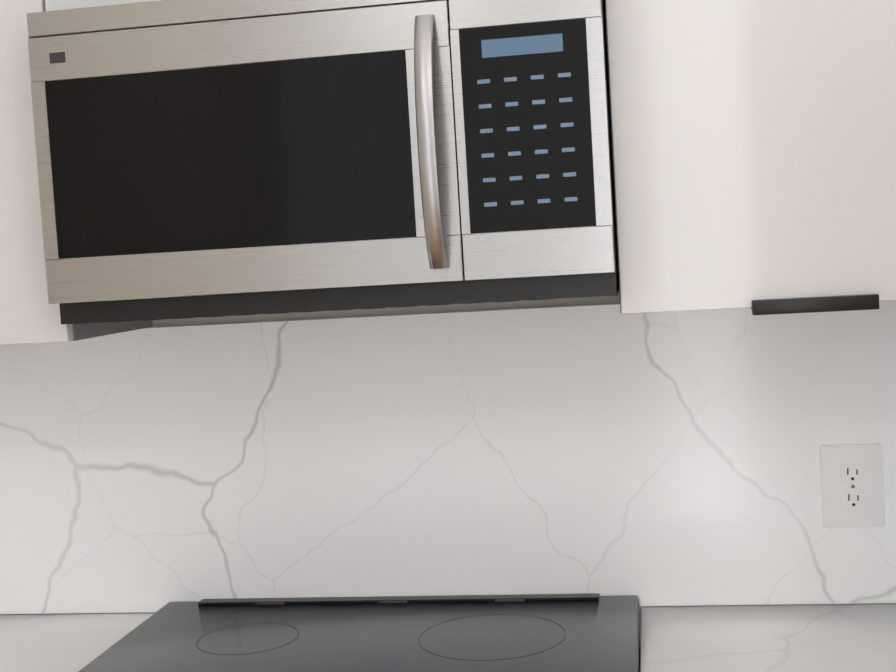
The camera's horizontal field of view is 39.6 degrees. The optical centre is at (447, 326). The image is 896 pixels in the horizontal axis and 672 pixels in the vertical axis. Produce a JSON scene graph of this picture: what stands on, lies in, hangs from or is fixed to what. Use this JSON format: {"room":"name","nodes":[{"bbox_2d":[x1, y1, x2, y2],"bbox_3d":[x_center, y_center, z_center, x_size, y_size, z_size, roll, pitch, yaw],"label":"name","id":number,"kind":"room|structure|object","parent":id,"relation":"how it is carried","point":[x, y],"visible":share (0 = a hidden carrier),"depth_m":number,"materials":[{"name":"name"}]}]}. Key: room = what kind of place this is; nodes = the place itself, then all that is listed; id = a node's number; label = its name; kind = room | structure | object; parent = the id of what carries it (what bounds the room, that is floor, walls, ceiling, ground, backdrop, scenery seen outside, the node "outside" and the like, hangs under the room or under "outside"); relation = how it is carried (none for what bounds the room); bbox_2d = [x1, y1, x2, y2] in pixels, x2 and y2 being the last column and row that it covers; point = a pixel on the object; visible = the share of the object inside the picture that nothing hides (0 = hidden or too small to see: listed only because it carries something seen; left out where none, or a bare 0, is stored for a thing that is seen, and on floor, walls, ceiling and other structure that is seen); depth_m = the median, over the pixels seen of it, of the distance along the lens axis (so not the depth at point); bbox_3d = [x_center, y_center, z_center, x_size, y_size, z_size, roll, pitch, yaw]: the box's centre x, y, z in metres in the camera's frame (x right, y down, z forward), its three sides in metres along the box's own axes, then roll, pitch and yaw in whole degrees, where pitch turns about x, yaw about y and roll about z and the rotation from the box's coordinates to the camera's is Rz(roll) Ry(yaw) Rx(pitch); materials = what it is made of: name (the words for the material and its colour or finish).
{"room":"kitchen","nodes":[
{"label":"kitchen","id":0,"kind":"room"},
{"bbox_2d":[0,291,895,620],"bbox_3d":[1.721,-0.226,1.734,6.000,2.932,0.120,-3,4,9],"label":"wall","id":1,"kind":"structure","parent":0,"point":[578,301],"depth_m":1.97,"materials":[{"name":"white paint"}]},
{"bbox_2d":[0,0,151,344],"bbox_3d":[-0.729,-0.517,1.890,0.382,1.080,0.298,-3,4,9],"label":"upper cabinet","id":2,"kind":"object","parent":1,"relation":"attached to","point":[27,316],"depth_m":1.74,"materials":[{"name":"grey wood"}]},
{"bbox_2d":[48,0,159,10],"bbox_3d":[-0.364,-0.759,1.814,0.383,0.631,0.298,-3,4,9],"label":"upper cabinet","id":3,"kind":"object","parent":1,"relation":"attached to","point":[53,5],"depth_m":1.71,"materials":[{"name":"grey"}]},
{"bbox_2d":[27,0,618,323],"bbox_3d":[-0.154,-0.237,1.754,0.762,0.422,0.384,-3,4,9],"label":"microwave","id":4,"kind":"object","parent":3,"relation":"attached to","point":[208,158],"visible":1,"depth_m":1.61,"materials":[{"name":"grey metal"}]},
{"bbox_2d":[0,301,895,634],"bbox_3d":[-0.216,0.282,2.007,2.002,0.585,0.020,-3,4,9],"label":"backsplash","id":5,"kind":"structure","parent":1,"relation":"attached to","point":[660,459],"depth_m":1.96,"materials":[{"name":"stone"}]},
{"bbox_2d":[820,443,884,527],"bbox_3d":[0.605,0.239,1.858,0.090,0.125,0.009,-3,4,9],"label":"electrical outlet","id":6,"kind":"object","parent":5,"relation":"attached to","point":[852,485],"visible":1,"depth_m":1.86,"materials":[{"name":"white plastic"}]},
{"bbox_2d":[604,0,895,314],"bbox_3d":[0.458,-0.575,1.697,0.491,1.080,0.298,-3,4,9],"label":"upper cabinet","id":7,"kind":"object","parent":1,"relation":"attached to","point":[754,152],"depth_m":1.58,"materials":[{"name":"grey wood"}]},
{"bbox_3d":[1.411,1.417,-0.293,6.120,0.060,4.440,-3,4,9],"label":"floor","id":8,"kind":"structure","parent":0,"visible":0},
{"bbox_2d":[78,593,639,671],"bbox_3d":[-0.114,0.905,1.645,0.765,0.904,0.744,-3,4,9],"label":"range","id":9,"kind":"object","parent":8,"relation":"on","point":[592,632],"visible":1,"depth_m":1.79,"materials":[{"name":"grey glass"}]},
{"bbox_3d":[-0.858,0.965,1.845,0.762,0.848,0.634,-3,4,9],"label":"base cabinet","id":10,"kind":"object","parent":8,"relation":"on","visible":0},
{"bbox_2d":[0,613,153,671],"bbox_3d":[-0.875,0.526,1.806,0.742,0.030,0.614,-3,4,9],"label":"countertop","id":11,"kind":"structure","parent":10,"relation":"on","point":[56,643],"depth_m":1.94,"materials":[{"name":"stone"}]},
{"bbox_3d":[0.520,0.897,1.621,0.486,0.848,0.634,-3,4,9],"label":"base cabinet","id":12,"kind":"object","parent":8,"relation":"on","visible":0},
{"bbox_2d":[640,604,895,671],"bbox_3d":[0.492,0.459,1.584,0.488,0.030,0.614,-3,4,9],"label":"countertop","id":13,"kind":"structure","parent":12,"relation":"on","point":[821,638],"depth_m":1.74,"materials":[{"name":"stone"}]}
]}

